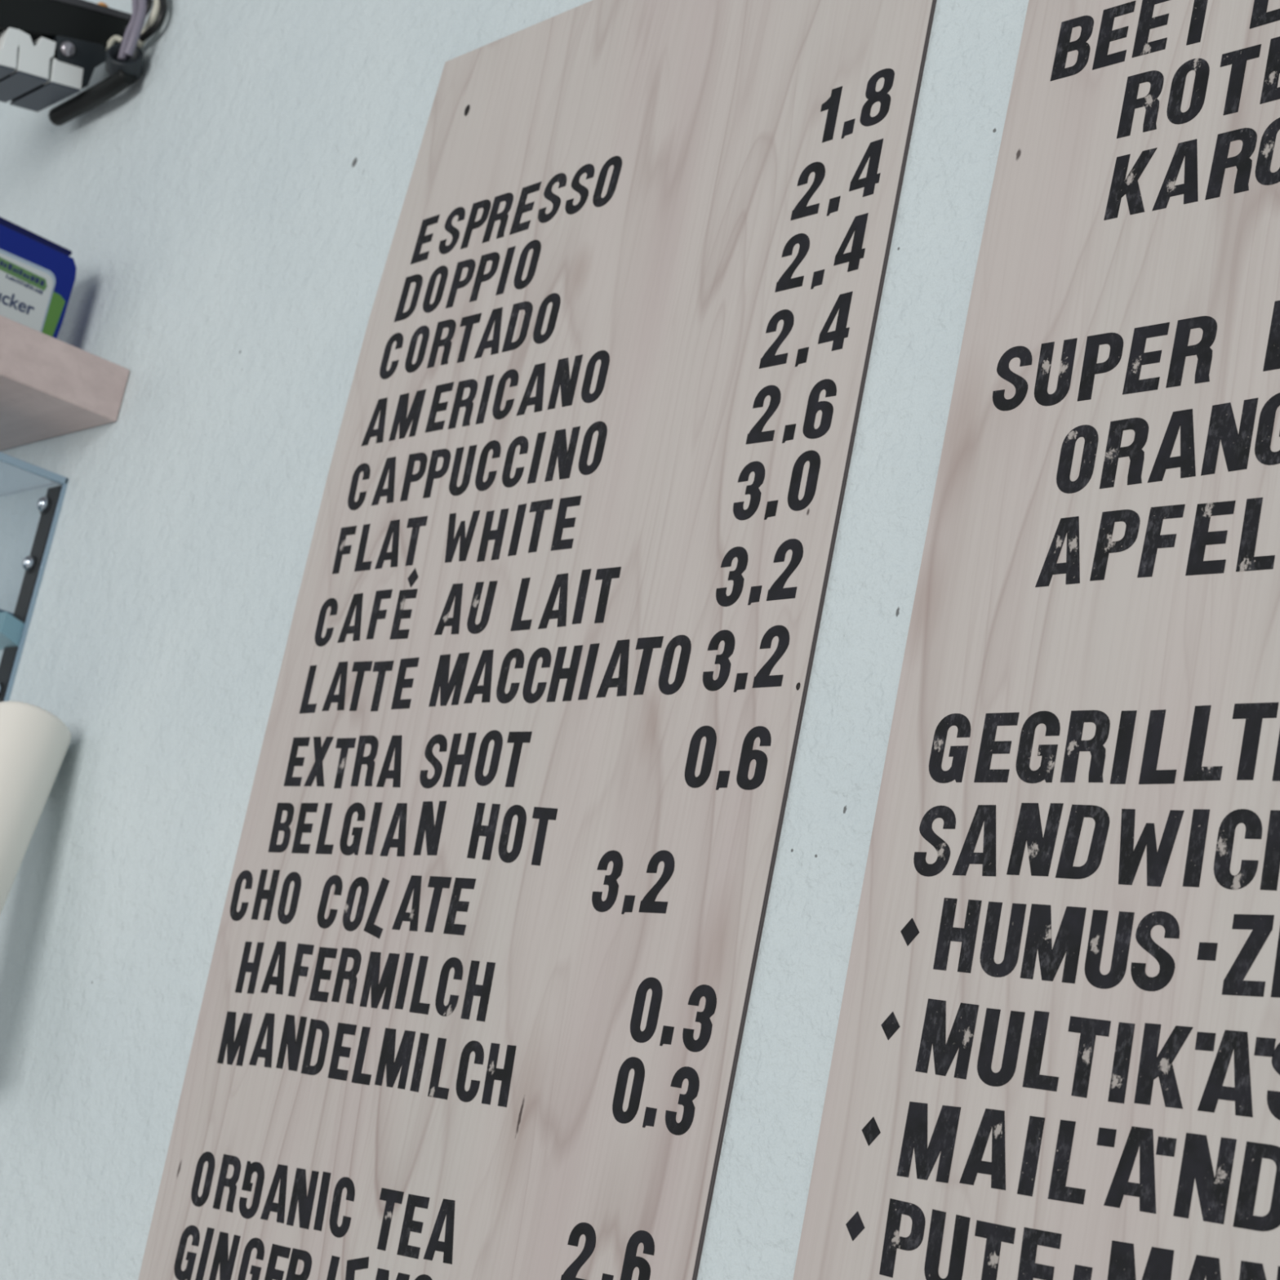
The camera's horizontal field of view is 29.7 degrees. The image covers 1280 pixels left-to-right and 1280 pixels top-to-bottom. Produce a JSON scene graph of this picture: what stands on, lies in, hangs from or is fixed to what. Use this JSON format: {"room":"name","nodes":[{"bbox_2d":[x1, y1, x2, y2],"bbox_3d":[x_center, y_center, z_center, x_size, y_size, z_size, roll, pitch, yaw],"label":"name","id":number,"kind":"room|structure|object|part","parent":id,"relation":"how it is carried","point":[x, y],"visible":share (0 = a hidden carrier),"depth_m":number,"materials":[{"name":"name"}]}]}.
{"room":"coffee shop","nodes":[
{"label":"coffee shop","id":0,"kind":"room"},
{"bbox_2d":[0,0,1028,1279],"bbox_3d":[-0.126,0.202,1.833,0.116,3.600,8.000,22,-17,-37],"label":"wall","id":1,"kind":"structure","parent":0,"point":[228,219],"depth_m":2.16,"materials":[{"name":"white paint"}]},
{"bbox_2d":[0,452,68,702],"bbox_3d":[-0.908,-0.005,2.559,0.304,0.412,0.508,22,-17,-37],"label":"display case","id":2,"kind":"object","parent":1,"relation":"attached to","point":[14,627],"visible":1,"depth_m":2.48,"materials":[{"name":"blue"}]},
{"bbox_3d":[-0.656,0.051,2.458,0.012,0.016,0.016,22,-17,-37],"label":"knob","id":3,"kind":"part","parent":2,"relation":"part of","materials":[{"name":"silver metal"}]},
{"bbox_2d":[0,608,13,616],"bbox_3d":[-0.904,-0.056,2.586,0.292,0.006,0.468,22,-17,-37],"label":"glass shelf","id":4,"kind":"object","parent":2,"relation":"attached to","point":[1,611],"depth_m":2.49,"materials":[{"name":"clear glass"}]},
{"bbox_3d":[-0.632,-0.079,2.492,0.012,0.016,0.016,22,-17,-37],"label":"knob","id":5,"kind":"part","parent":2,"relation":"part of","materials":[{"name":"silver metal"}]},
{"bbox_2d":[25,555,35,573],"bbox_3d":[-0.630,-0.078,2.498,0.005,0.020,0.020,22,-17,-37],"label":"screw","id":6,"kind":"object","parent":2,"relation":"attached to","point":[30,561],"depth_m":2.49,"materials":[{"name":"silver metal"}]},
{"bbox_3d":[-0.621,-0.141,2.510,0.012,0.016,0.016,22,-17,-37],"label":"knob","id":7,"kind":"part","parent":2,"relation":"part of","materials":[{"name":"silver metal"}]},
{"bbox_2d":[40,496,50,514],"bbox_3d":[-0.620,-0.140,2.516,0.005,0.020,0.020,22,-17,-37],"label":"screw","id":8,"kind":"object","parent":2,"relation":"attached to","point":[45,501],"depth_m":2.51,"materials":[{"name":"silver metal"}]},
{"bbox_2d":[0,701,71,915],"bbox_3d":[-0.614,0.221,2.209,0.081,0.348,0.204,10,-13,9],"label":"wall lamp","id":9,"kind":"object","parent":1,"relation":"attached to","point":[34,743],"visible":1,"depth_m":2.23,"materials":[{"name":"white paint"}]},
{"bbox_2d":[0,315,129,450],"bbox_3d":[-0.955,-0.263,2.779,0.264,0.058,1.036,22,-17,-37],"label":"wall shelf","id":10,"kind":"object","parent":1,"relation":"attached to","point":[51,387],"visible":1,"depth_m":2.43,"materials":[{"name":"brown wood"}]},
{"bbox_2d":[0,217,76,338],"bbox_3d":[-0.673,-0.365,2.538,0.125,0.140,0.068,22,-17,-37],"label":"packet","id":11,"kind":"object","parent":10,"relation":"on","point":[37,274],"visible":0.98,"depth_m":2.53,"materials":[{"name":"blue"}]},
{"bbox_2d":[0,260,44,294],"bbox_3d":[-0.651,-0.381,2.514,0.068,0.018,0.001,22,-17,-37],"label":"label","id":12,"kind":"object","parent":11,"relation":"on","point":[16,277],"depth_m":2.52,"materials":[{"name":"green"}]},
{"bbox_3d":[-0.635,-0.332,2.526,0.052,0.086,0.002,22,-17,-37],"label":"green panel","id":13,"kind":"part","parent":11,"relation":"part of","materials":[{"name":"green"}]},
{"bbox_2d":[0,0,143,125],"bbox_3d":[-0.757,-0.695,2.615,0.424,0.172,0.193,22,-17,-37],"label":"wall bracket","id":14,"kind":"object","parent":1,"relation":"attached to","point":[51,51],"visible":0.94,"depth_m":2.69,"materials":[{"name":"black metal"}]},
{"bbox_3d":[-0.710,-0.641,2.722,0.113,0.061,0.084,22,-17,-37],"label":"plate","id":15,"kind":"part","parent":14,"relation":"part of","materials":[{"name":"black plastic"}]},
{"bbox_3d":[-0.618,-0.613,2.718,0.023,0.034,0.166,22,-17,-37],"label":"rod","id":16,"kind":"part","parent":14,"relation":"part of","materials":[{"name":"black plastic"}]},
{"bbox_3d":[-0.580,-0.662,2.698,0.017,0.070,0.046,17,-14,-22],"label":"ring arm","id":17,"kind":"part","parent":14,"relation":"part of","materials":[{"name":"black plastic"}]},
{"bbox_2d":[106,43,143,80],"bbox_3d":[-0.571,-0.640,2.671,0.041,0.045,0.042,12,-13,-1],"label":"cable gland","id":18,"kind":"object","parent":14,"relation":"on","point":[131,69],"depth_m":2.66,"materials":[{"name":"grey plastic"}]},
{"bbox_2d":[117,0,138,61],"bbox_3d":[-0.570,-0.734,2.712,0.012,0.196,0.065,22,-17,-37],"label":"cable","id":19,"kind":"object","parent":14,"relation":"attached to","point":[122,56],"visible":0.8,"depth_m":2.67,"materials":[{"name":"grey plastic"}]},
{"bbox_2d":[123,0,147,57],"bbox_3d":[-0.555,-0.735,2.692,0.012,0.196,0.056,22,-17,-37],"label":"cable","id":20,"kind":"object","parent":14,"relation":"attached to","point":[141,15],"visible":1,"depth_m":2.65,"materials":[{"name":"grey plastic"}]},
{"bbox_2d":[136,0,159,48],"bbox_3d":[-0.535,-0.743,2.698,0.011,0.169,0.039,19,-15,-29],"label":"cable","id":21,"kind":"object","parent":14,"relation":"attached to","point":[156,4],"visible":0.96,"depth_m":2.67,"materials":[{"name":"beige plastic"}]},
{"bbox_2d":[146,0,152,16],"bbox_3d":[-0.539,-0.754,2.693,0.007,0.153,0.030,18,-15,-26],"label":"cable","id":22,"kind":"object","parent":14,"relation":"attached to","point":[149,2],"visible":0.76,"depth_m":2.67,"materials":[{"name":"black plastic"}]},
{"bbox_2d":[138,0,167,41],"bbox_3d":[-0.526,-0.745,2.688,0.009,0.166,0.038,23,-17,-40],"label":"cable","id":23,"kind":"object","parent":14,"relation":"attached to","point":[161,17],"visible":1,"depth_m":2.66,"materials":[{"name":"black plastic"}]},
{"bbox_2d":[137,0,937,1279],"bbox_3d":[-0.150,0.276,1.725,0.005,1.701,0.658,22,-17,-37],"label":"menu board","id":24,"kind":"object","parent":1,"relation":"attached to","point":[474,1006],"visible":1,"depth_m":1.75,"materials":[{"name":"brown wood"}]},
{"bbox_2d":[792,0,1279,1279],"bbox_3d":[0.320,0.240,1.158,0.004,1.700,0.657,22,-17,-37],"label":"menu board","id":25,"kind":"object","parent":1,"relation":"attached to","point":[1056,1052],"visible":1,"depth_m":1.35,"materials":[{"name":"brown wood"}]}
]}

